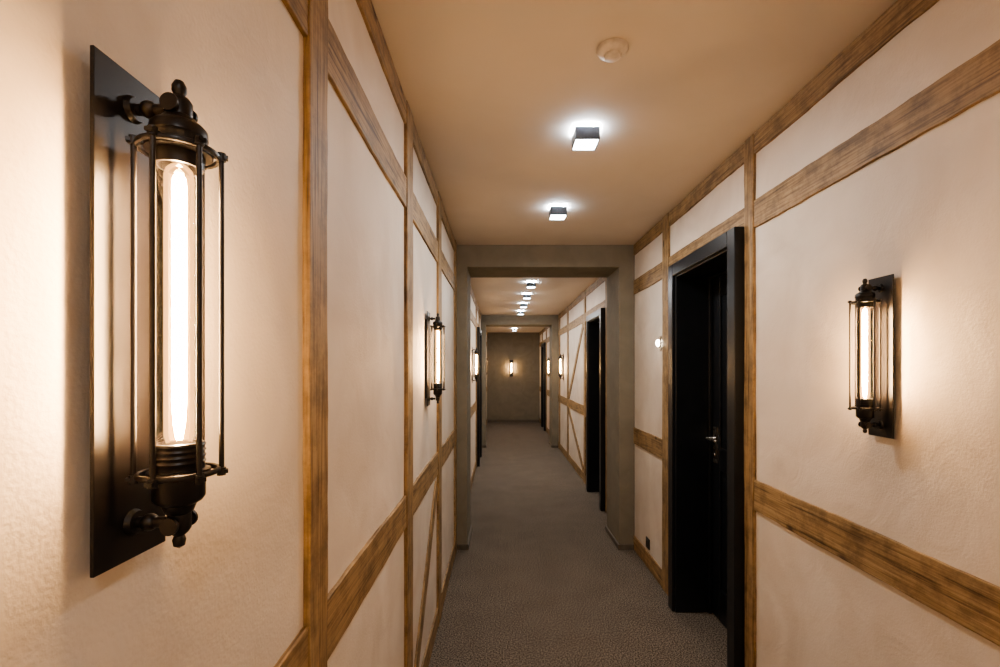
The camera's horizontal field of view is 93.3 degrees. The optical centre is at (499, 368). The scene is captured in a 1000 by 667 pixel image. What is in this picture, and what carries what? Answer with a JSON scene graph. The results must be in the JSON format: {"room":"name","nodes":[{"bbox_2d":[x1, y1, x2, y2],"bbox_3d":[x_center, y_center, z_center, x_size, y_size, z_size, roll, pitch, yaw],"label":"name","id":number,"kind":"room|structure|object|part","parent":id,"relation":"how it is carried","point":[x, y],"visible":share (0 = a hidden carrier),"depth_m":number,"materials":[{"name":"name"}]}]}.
{"room":"hotel corridor","nodes":[
{"label":"hotel corridor","id":0,"kind":"room"},
{"bbox_2d":[0,0,486,666],"bbox_3d":[-0.528,0.240,5.750,0.300,2.600,15.900,0,0,0],"label":"wall","id":1,"kind":"structure","parent":0,"point":[232,595],"depth_m":0.65,"materials":[{"name":"beige paint"}]},
{"bbox_2d":[90,45,227,577],"bbox_3d":[-0.328,-0.051,0.468,0.098,0.477,0.091,0,0,0],"label":"wall sconce","id":2,"kind":"object","parent":1,"relation":"attached to","point":[139,476],"visible":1,"depth_m":0.45,"materials":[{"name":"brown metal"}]},
{"bbox_2d":[274,627,307,666],"bbox_3d":[-0.375,0.560,0.138,0.015,0.138,1.543,0,0,0],"label":"rail","id":3,"kind":"object","parent":1,"relation":"attached to","point":[296,654],"visible":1,"depth_m":0.86,"materials":[{"name":"brown wood"}]},
{"bbox_2d":[281,0,307,36],"bbox_3d":[-0.374,-0.695,0.138,0.015,0.126,1.543,0,0,0],"label":"rail","id":4,"kind":"object","parent":1,"relation":"attached to","point":[298,9],"visible":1,"depth_m":0.87,"materials":[{"name":"brown wood"}]},
{"bbox_2d":[302,0,327,666],"bbox_3d":[-0.373,0.240,0.953,0.019,2.596,0.101,0,0,0],"label":"post","id":5,"kind":"object","parent":1,"relation":"attached to","point":[315,45],"visible":0.98,"depth_m":0.93,"materials":[{"name":"brown wood"}]},
{"bbox_2d":[327,495,406,660],"bbox_3d":[-0.375,0.560,1.430,0.015,0.137,0.868,0,0,0],"label":"rail","id":6,"kind":"object","parent":1,"relation":"attached to","point":[346,596],"visible":0.91,"depth_m":1.25,"materials":[{"name":"brown wood"}]},
{"bbox_2d":[328,19,406,207],"bbox_3d":[-0.375,-0.693,1.430,0.014,0.125,0.868,0,0,0],"label":"rail","id":7,"kind":"object","parent":1,"relation":"attached to","point":[342,77],"visible":0.92,"depth_m":1.26,"materials":[{"name":"brown wood"}]},
{"bbox_2d":[356,0,406,123],"bbox_3d":[-0.375,-1.011,1.430,0.015,0.097,0.868,0,0,0],"label":"rail","id":8,"kind":"object","parent":1,"relation":"attached to","point":[366,8],"visible":0.98,"depth_m":1.49,"materials":[{"name":"brown wood"}]},
{"bbox_2d":[404,100,412,666],"bbox_3d":[-0.372,0.240,1.920,0.019,2.596,0.130,0,0,0],"label":"post","id":9,"kind":"object","parent":1,"relation":"attached to","point":[408,127],"visible":0.95,"depth_m":1.88,"materials":[{"name":"brown wood"}]},
{"bbox_2d":[413,452,437,514],"bbox_3d":[-0.375,0.558,2.395,0.015,0.135,0.838,0,0,0],"label":"rail","id":10,"kind":"object","parent":1,"relation":"attached to","point":[423,482],"visible":0.77,"depth_m":2.30,"materials":[{"name":"brown wood"}]},
{"bbox_2d":[413,192,437,261],"bbox_3d":[-0.375,-0.696,2.395,0.014,0.126,0.838,0,0,0],"label":"rail","id":11,"kind":"object","parent":1,"relation":"attached to","point":[420,221],"visible":0.87,"depth_m":2.30,"materials":[{"name":"brown wood"}]},
{"bbox_2d":[413,121,437,205],"bbox_3d":[-0.375,-1.012,2.395,0.015,0.094,0.838,0,0,0],"label":"rail","id":12,"kind":"object","parent":1,"relation":"attached to","point":[417,146],"visible":0.77,"depth_m":2.30,"materials":[{"name":"brown wood"}]},
{"bbox_2d":[414,481,437,666],"bbox_3d":[-0.375,1.030,2.415,0.014,0.767,0.777,0,0,0],"label":"brace","id":13,"kind":"object","parent":1,"relation":"attached to","point":[432,518],"visible":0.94,"depth_m":2.36,"materials":[{"name":"brown wood"}]},
{"bbox_2d":[421,608,437,666],"bbox_3d":[-0.375,1.480,2.395,0.014,0.122,0.838,0,0,0],"label":"rail","id":14,"kind":"object","parent":1,"relation":"attached to","point":[431,639],"visible":0.92,"depth_m":2.54,"materials":[{"name":"brown wood"}]},
{"bbox_2d":[425,311,445,405],"bbox_3d":[-0.328,-0.051,2.410,0.098,0.477,0.091,0,0,0],"label":"wall sconce","id":15,"kind":"object","parent":1,"relation":"attached to","point":[437,388],"visible":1,"depth_m":2.40,"materials":[{"name":"brown metal"}]},
{"bbox_2d":[436,191,441,626],"bbox_3d":[-0.372,0.240,2.881,0.019,2.596,0.146,0,0,0],"label":"post","id":16,"kind":"object","parent":1,"relation":"attached to","point":[439,207],"visible":0.65,"depth_m":2.84,"materials":[{"name":"brown wood"}]},
{"bbox_2d":[442,543,454,608],"bbox_3d":[-0.375,1.480,3.405,0.014,0.124,0.918,0,0,0],"label":"rail","id":17,"kind":"object","parent":1,"relation":"attached to","point":[452,556],"visible":0.83,"depth_m":3.37,"materials":[{"name":"brown wood"}]},
{"bbox_2d":[442,430,454,465],"bbox_3d":[-0.375,0.560,3.405,0.015,0.138,0.918,0,0,0],"label":"rail","id":18,"kind":"object","parent":1,"relation":"attached to","point":[448,445],"visible":0.81,"depth_m":3.37,"materials":[{"name":"brown wood"}]},
{"bbox_2d":[442,252,454,290],"bbox_3d":[-0.375,-0.696,3.405,0.014,0.122,0.918,0,0,0],"label":"rail","id":19,"kind":"object","parent":1,"relation":"attached to","point":[446,270],"visible":0.78,"depth_m":3.37,"materials":[{"name":"brown wood"}]},
{"bbox_2d":[442,204,454,250],"bbox_3d":[-0.375,-1.012,3.405,0.015,0.097,0.918,0,0,0],"label":"rail","id":20,"kind":"object","parent":1,"relation":"attached to","point":[446,224],"visible":0.81,"depth_m":3.37,"materials":[{"name":"brown wood"}]},
{"bbox_2d":[454,240,456,556],"bbox_3d":[-0.373,0.240,3.921,0.019,2.596,0.127,0,0,0],"label":"post","id":21,"kind":"object","parent":1,"relation":"attached to","point":[455,251],"visible":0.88,"depth_m":3.87,"materials":[{"name":"brown wood"}]},
{"bbox_2d":[457,526,471,549],"bbox_3d":[-0.323,1.518,4.265,0.110,0.045,0.494,0,0,0],"label":"baseboard","id":22,"kind":"structure","parent":1,"relation":"attached to","point":[459,546],"depth_m":4.02,"materials":[{"name":"brown wood"}]},
{"bbox_2d":[471,461,475,487],"bbox_3d":[-0.375,1.478,6.570,0.015,0.124,1.508,0,0,0],"label":"rail","id":23,"kind":"object","parent":1,"relation":"attached to","point":[474,468],"visible":0.73,"depth_m":6.56,"materials":[{"name":"brown wood"}]},
{"bbox_2d":[471,401,475,416],"bbox_3d":[-0.375,0.560,6.570,0.015,0.136,1.508,0,0,0],"label":"rail","id":24,"kind":"object","parent":1,"relation":"attached to","point":[473,407],"visible":0.73,"depth_m":6.56,"materials":[{"name":"brown wood"}]},
{"bbox_2d":[471,311,475,327],"bbox_3d":[-0.375,-0.694,6.570,0.014,0.125,1.508,0,0,0],"label":"rail","id":25,"kind":"object","parent":1,"relation":"attached to","point":[473,319],"visible":0.73,"depth_m":6.56,"materials":[{"name":"brown wood"}]},
{"bbox_2d":[471,287,475,306],"bbox_3d":[-0.375,-1.011,6.570,0.015,0.100,1.508,0,0,0],"label":"rail","id":26,"kind":"object","parent":1,"relation":"attached to","point":[472,293],"visible":0.72,"depth_m":6.56,"materials":[{"name":"brown wood"}]},
{"bbox_2d":[472,347,478,382],"bbox_3d":[-0.328,-0.051,6.300,0.098,0.477,0.091,0,0,0],"label":"wall sconce","id":27,"kind":"object","parent":1,"relation":"attached to","point":[476,352],"visible":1,"depth_m":6.29,"materials":[{"name":"white glass"}]},
{"bbox_2d":[476,301,476,467],"bbox_3d":[-0.373,0.240,7.380,0.019,2.596,0.127,0,0,0],"label":"post","id":28,"kind":"object","parent":1,"relation":"attached to","point":[476,301],"visible":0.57,"depth_m":7.32,"materials":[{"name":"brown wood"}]},
{"bbox_2d":[477,327,481,466],"bbox_3d":[-0.467,0.438,7.885,0.293,2.205,0.870,0,0,0],"label":"door frame","id":29,"kind":"structure","parent":1,"relation":"attached to","point":[479,332],"depth_m":7.45,"materials":[{"name":"paint"}]},
{"bbox_2d":[487,332,539,419],"bbox_3d":[0.386,0.240,13.800,2.128,2.600,0.200,0,0,0],"label":"wall","id":30,"kind":"structure","parent":0,"point":[517,396],"depth_m":13.70,"materials":[{"name":"paint"}]},
{"bbox_2d":[510,360,512,375],"bbox_3d":[0.330,-0.021,13.650,0.091,0.477,0.098,0,0,0],"label":"wall sconce","id":31,"kind":"object","parent":30,"relation":"attached to","point":[511,361],"visible":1,"depth_m":13.69,"materials":[{"name":"white glass"}]},
{"bbox_2d":[487,420,538,421],"bbox_3d":[0.386,1.505,13.693,1.528,0.070,0.015,0,0,0],"label":"baseboard","id":32,"kind":"structure","parent":30,"relation":"attached to","point":[487,420],"depth_m":13.69,"materials":[{"name":"brown wood"}]},
{"bbox_2d":[429,422,726,666],"bbox_3d":[0.386,1.590,5.750,2.128,0.100,16.300,0,0,0],"label":"floor","id":33,"kind":"structure","parent":0,"point":[541,580],"depth_m":3.28,"materials":[{"name":"carpet"}]},
{"bbox_2d":[481,315,558,444],"bbox_3d":[0.386,0.240,9.495,1.528,2.600,0.470,0,0,0],"label":"frame","id":34,"kind":"object","parent":33,"relation":"on","point":[551,321],"visible":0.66,"depth_m":9.26,"materials":[{"name":"paint"}]},
{"bbox_2d":[457,245,634,543],"bbox_3d":[0.386,0.240,4.265,1.528,2.600,0.470,0,0,0],"label":"frame","id":35,"kind":"object","parent":33,"relation":"on","point":[616,263],"visible":0.84,"depth_m":4.03,"materials":[{"name":"paint"}]},
{"bbox_2d":[371,0,896,331],"bbox_3d":[0.386,-1.110,5.750,2.128,0.100,16.300,0,0,0],"label":"ceiling","id":36,"kind":"structure","parent":0,"point":[496,92],"depth_m":1.83,"materials":[{"name":"paint"}]},
{"bbox_2d":[518,310,523,314],"bbox_3d":[0.378,-1.026,8.600,0.106,0.067,0.106,0,0,0],"label":"ceiling light","id":37,"kind":"object","parent":36,"relation":"attached to","point":[520,312],"depth_m":8.55,"materials":[{"name":"white plastic"}]},
{"bbox_2d":[520,303,526,307],"bbox_3d":[0.378,-1.026,7.600,0.106,0.067,0.106,0,0,0],"label":"ceiling light","id":38,"kind":"object","parent":36,"relation":"attached to","point":[522,305],"depth_m":7.55,"materials":[{"name":"white plastic"}]},
{"bbox_2d":[523,293,530,298],"bbox_3d":[0.378,-1.026,6.650,0.106,0.067,0.106,0,0,0],"label":"ceiling light","id":39,"kind":"object","parent":36,"relation":"attached to","point":[525,295],"depth_m":6.60,"materials":[{"name":"white plastic"}]},
{"bbox_2d":[526,281,535,287],"bbox_3d":[0.378,-1.026,5.750,0.106,0.067,0.106,0,0,0],"label":"ceiling light","id":40,"kind":"object","parent":36,"relation":"attached to","point":[530,284],"depth_m":5.70,"materials":[{"name":"white plastic"}]},
{"bbox_2d":[549,204,566,219],"bbox_3d":[0.378,-1.026,3.090,0.106,0.067,0.106,0,0,0],"label":"ceiling light","id":41,"kind":"object","parent":36,"relation":"attached to","point":[556,211],"depth_m":3.04,"materials":[{"name":"white plastic"}]},
{"bbox_2d":[572,124,599,149],"bbox_3d":[0.378,-1.026,2.090,0.106,0.067,0.106,0,0,0],"label":"ceiling light","id":42,"kind":"object","parent":36,"relation":"attached to","point":[585,136],"depth_m":2.04,"materials":[{"name":"white plastic"}]},
{"bbox_2d":[597,38,627,62],"bbox_3d":[0.372,-1.043,1.560,0.100,0.034,0.100,0,0,0],"label":"smoke detector","id":43,"kind":"object","parent":36,"relation":"attached to","point":[611,50],"visible":1,"depth_m":1.54,"materials":[{"name":"white plastic"}]},
{"bbox_2d":[540,0,999,666],"bbox_3d":[1.300,0.240,5.750,0.300,2.600,15.900,0,0,0],"label":"wall","id":44,"kind":"structure","parent":0,"point":[925,213],"depth_m":1.47,"materials":[{"name":"beige paint"}]},
{"bbox_2d":[541,342,545,430],"bbox_3d":[1.238,0.438,12.185,0.293,2.205,0.870,0,0,0],"label":"door frame","id":45,"kind":"structure","parent":44,"relation":"attached to","point":[543,345],"depth_m":12.53,"materials":[{"name":"paint"}]},
{"bbox_2d":[546,330,546,426],"bbox_3d":[1.145,0.240,11.660,0.019,2.596,0.126,0,0,0],"label":"post","id":46,"kind":"object","parent":44,"relation":"attached to","point":[546,330],"visible":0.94,"depth_m":11.60,"materials":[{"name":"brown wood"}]},
{"bbox_2d":[559,314,559,448],"bbox_3d":[1.145,0.240,9.061,0.019,2.596,0.126,0,0,0],"label":"post","id":47,"kind":"object","parent":44,"relation":"attached to","point":[559,314],"visible":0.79,"depth_m":9.02,"materials":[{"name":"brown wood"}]},
{"bbox_2d":[558,354,563,379],"bbox_3d":[1.100,-0.036,8.500,0.098,0.477,0.091,0,0,0],"label":"wall sconce","id":48,"kind":"object","parent":44,"relation":"attached to","point":[561,359],"visible":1,"depth_m":8.49,"materials":[{"name":"white glass"}]},
{"bbox_2d":[560,395,566,405],"bbox_3d":[1.147,0.566,8.515,0.015,0.139,0.978,0,0,0],"label":"rail","id":49,"kind":"object","parent":44,"relation":"attached to","point":[563,400],"visible":0.94,"depth_m":8.48,"materials":[{"name":"brown wood"}]},
{"bbox_2d":[560,444,566,458],"bbox_3d":[1.147,1.479,8.515,0.015,0.124,0.978,0,0,0],"label":"rail","id":50,"kind":"object","parent":44,"relation":"attached to","point":[562,449],"visible":0.92,"depth_m":8.48,"materials":[{"name":"brown wood"}]},
{"bbox_2d":[560,325,566,335],"bbox_3d":[1.147,-0.696,8.515,0.015,0.123,0.978,0,0,0],"label":"rail","id":51,"kind":"object","parent":44,"relation":"attached to","point":[563,330],"visible":0.94,"depth_m":8.48,"materials":[{"name":"brown wood"}]},
{"bbox_2d":[560,307,566,317],"bbox_3d":[1.147,-1.011,8.515,0.015,0.096,0.978,0,0,0],"label":"rail","id":52,"kind":"object","parent":44,"relation":"attached to","point":[564,311],"visible":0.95,"depth_m":8.48,"materials":[{"name":"brown wood"}]},
{"bbox_2d":[567,306,568,459],"bbox_3d":[1.145,0.240,7.964,0.019,2.596,0.137,0,0,0],"label":"post","id":53,"kind":"object","parent":44,"relation":"attached to","point":[567,306],"visible":0.99,"depth_m":7.95,"materials":[{"name":"brown wood"}]},
{"bbox_2d":[568,399,583,414],"bbox_3d":[1.147,0.566,7.160,0.015,0.142,1.488,0,0,0],"label":"rail","id":54,"kind":"object","parent":44,"relation":"attached to","point":[575,406],"visible":0.94,"depth_m":7.04,"materials":[{"name":"brown wood"}]},
{"bbox_2d":[568,454,583,480],"bbox_3d":[1.147,1.479,7.160,0.015,0.124,1.488,0,0,0],"label":"rail","id":55,"kind":"object","parent":44,"relation":"attached to","point":[572,462],"visible":0.92,"depth_m":7.04,"materials":[{"name":"brown wood"}]},
{"bbox_2d":[568,292,583,310],"bbox_3d":[1.147,-1.012,7.160,0.015,0.097,1.488,0,0,0],"label":"rail","id":56,"kind":"object","parent":44,"relation":"attached to","point":[580,297],"visible":0.97,"depth_m":7.04,"materials":[{"name":"brown wood"}]},
{"bbox_2d":[568,323,583,398],"bbox_3d":[1.147,-0.074,7.175,0.014,1.148,1.410,0,0,0],"label":"brace","id":57,"kind":"object","parent":44,"relation":"attached to","point":[582,328],"visible":0.95,"depth_m":7.04,"materials":[{"name":"brown wood"}]},
{"bbox_2d":[568,408,583,470],"bbox_3d":[1.147,1.032,7.175,0.014,0.784,1.395,0,0,0],"label":"brace","id":58,"kind":"object","parent":44,"relation":"attached to","point":[569,412],"visible":0.98,"depth_m":7.04,"materials":[{"name":"brown wood"}]},
{"bbox_2d":[568,314,583,330],"bbox_3d":[1.147,-0.695,7.160,0.015,0.124,1.488,0,0,0],"label":"rail","id":59,"kind":"object","parent":44,"relation":"attached to","point":[580,319],"visible":0.92,"depth_m":7.04,"materials":[{"name":"brown wood"}]},
{"bbox_2d":[583,290,585,482],"bbox_3d":[1.145,0.240,6.361,0.019,2.596,0.126,0,0,0],"label":"post","id":60,"kind":"object","parent":44,"relation":"attached to","point":[584,396],"visible":0.8,"depth_m":6.35,"materials":[{"name":"brown wood"}]},
{"bbox_2d":[585,278,604,296],"bbox_3d":[1.147,-1.011,5.700,0.015,0.099,1.208,0,0,0],"label":"rail","id":61,"kind":"object","parent":44,"relation":"attached to","point":[599,281],"visible":0.81,"depth_m":5.71,"materials":[{"name":"brown wood"}]},
{"bbox_2d":[585,300,604,320],"bbox_3d":[1.147,-0.695,5.700,0.015,0.126,1.208,0,0,0],"label":"rail","id":62,"kind":"object","parent":44,"relation":"attached to","point":[602,304],"visible":0.59,"depth_m":5.63,"materials":[{"name":"brown wood"}]},
{"bbox_2d":[586,308,604,510],"bbox_3d":[1.238,0.438,5.555,0.293,2.205,0.870,0,0,0],"label":"door frame","id":63,"kind":"structure","parent":44,"relation":"attached to","point":[595,322],"depth_m":5.90,"materials":[{"name":"paint"}]},
{"bbox_2d":[605,278,606,512],"bbox_3d":[1.145,0.240,5.040,0.019,2.596,0.127,0,0,0],"label":"post","id":64,"kind":"object","parent":44,"relation":"attached to","point":[605,278],"visible":0.48,"depth_m":5.04,"materials":[{"name":"brown wood"}]},
{"bbox_2d":[605,526,633,549],"bbox_3d":[1.077,1.518,4.265,0.145,0.045,0.494,0,0,0],"label":"baseboard","id":65,"kind":"structure","parent":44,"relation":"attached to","point":[619,546],"depth_m":4.02,"materials":[{"name":"brown wood"}]},
{"bbox_2d":[634,427,661,458],"bbox_3d":[1.147,0.566,3.670,0.015,0.142,0.728,0,0,0],"label":"rail","id":66,"kind":"object","parent":44,"relation":"attached to","point":[651,443],"visible":0.95,"depth_m":3.62,"materials":[{"name":"brown wood"}]},
{"bbox_2d":[634,535,661,586],"bbox_3d":[1.147,1.478,3.670,0.015,0.122,0.728,0,0,0],"label":"rail","id":67,"kind":"object","parent":44,"relation":"attached to","point":[652,565],"visible":0.95,"depth_m":3.62,"materials":[{"name":"brown wood"}]},
{"bbox_2d":[634,262,661,294],"bbox_3d":[1.147,-0.695,3.670,0.014,0.125,0.728,0,0,0],"label":"rail","id":68,"kind":"object","parent":44,"relation":"attached to","point":[653,275],"visible":0.95,"depth_m":3.62,"materials":[{"name":"brown wood"}]},
{"bbox_2d":[634,219,661,254],"bbox_3d":[1.147,-1.012,3.670,0.015,0.096,0.728,0,0,0],"label":"rail","id":69,"kind":"object","parent":44,"relation":"attached to","point":[654,232],"visible":0.94,"depth_m":3.62,"materials":[{"name":"brown wood"}]},
{"bbox_2d":[646,536,649,549],"bbox_3d":[1.144,1.350,3.660,0.012,0.080,0.080,0,0,0],"label":"wall socket","id":70,"kind":"object","parent":44,"relation":"attached to","point":[647,538],"visible":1,"depth_m":3.64,"materials":[{"name":"black plastic"}]},
{"bbox_2d":[656,336,661,349],"bbox_3d":[1.132,-0.185,3.370,0.036,0.104,0.104,0,0,0],"label":"wall spotlight","id":71,"kind":"object","parent":44,"relation":"attached to","point":[659,341],"visible":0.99,"depth_m":3.35,"materials":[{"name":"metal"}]},
{"bbox_2d":[662,213,669,594],"bbox_3d":[1.145,0.240,3.251,0.019,2.596,0.129,0,0,0],"label":"post","id":72,"kind":"object","parent":44,"relation":"attached to","point":[665,220],"visible":0.65,"depth_m":3.24,"materials":[{"name":"brown wood"}]},
{"bbox_2d":[668,227,744,666],"bbox_3d":[1.238,0.438,2.635,0.293,2.205,0.870,0,0,0],"label":"door frame","id":73,"kind":"structure","parent":44,"relation":"attached to","point":[690,278],"depth_m":2.98,"materials":[{"name":"paint"}]},
{"bbox_2d":[706,274,726,628],"bbox_3d":[1.327,0.479,2.635,0.105,2.110,0.692,0,0,0],"label":"leaf","id":74,"kind":"object","parent":73,"relation":"in","point":[719,284],"depth_m":2.88,"materials":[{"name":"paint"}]},
{"bbox_3d":[1.306,0.470,2.877,0.062,0.220,0.138,0,0,0],"label":"handle","id":75,"kind":"part","parent":74,"relation":"part of","materials":[{"name":"silver metal"}]},
{"bbox_2d":[669,143,743,225],"bbox_3d":[1.147,-1.010,2.694,0.015,0.096,1.000,0,0,0],"label":"rail","id":76,"kind":"object","parent":44,"relation":"attached to","point":[735,161],"visible":0.98,"depth_m":2.57,"materials":[{"name":"brown wood"}]},
{"bbox_2d":[669,208,743,265],"bbox_3d":[1.147,-0.696,2.694,0.015,0.122,1.000,0,0,0],"label":"rail","id":77,"kind":"object","parent":44,"relation":"attached to","point":[737,220],"visible":0.53,"depth_m":2.56,"materials":[{"name":"brown wood"}]},
{"bbox_2d":[744,134,756,666],"bbox_3d":[1.144,0.240,2.160,0.019,2.596,0.087,0,0,0],"label":"post","id":78,"kind":"object","parent":44,"relation":"attached to","point":[750,627],"visible":0.97,"depth_m":2.14,"materials":[{"name":"brown wood"}]},
{"bbox_2d":[754,0,938,153],"bbox_3d":[1.147,-1.011,1.145,0.015,0.101,1.958,0,0,0],"label":"wooden beam","id":79,"kind":"structure","parent":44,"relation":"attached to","point":[902,13],"depth_m":1.55,"materials":[{"name":"brown wood"}]},
{"bbox_2d":[847,274,893,438],"bbox_3d":[1.100,-0.036,1.410,0.098,0.477,0.091,0,0,0],"label":"wall sconce","id":80,"kind":"object","parent":44,"relation":"attached to","point":[875,413],"visible":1,"depth_m":1.40,"materials":[{"name":"black metal"}]},
{"bbox_2d":[754,480,999,646],"bbox_3d":[1.147,0.567,1.145,0.015,0.144,1.958,0,0,0],"label":"wooden beam","id":81,"kind":"structure","parent":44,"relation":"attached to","point":[972,602],"depth_m":1.36,"materials":[{"name":"brown wood"}]},
{"bbox_2d":[754,39,999,227],"bbox_3d":[1.147,-0.696,1.145,0.015,0.125,1.958,0,0,0],"label":"wooden beam","id":82,"kind":"structure","parent":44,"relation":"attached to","point":[976,80],"depth_m":1.36,"materials":[{"name":"brown wood"}]}
]}

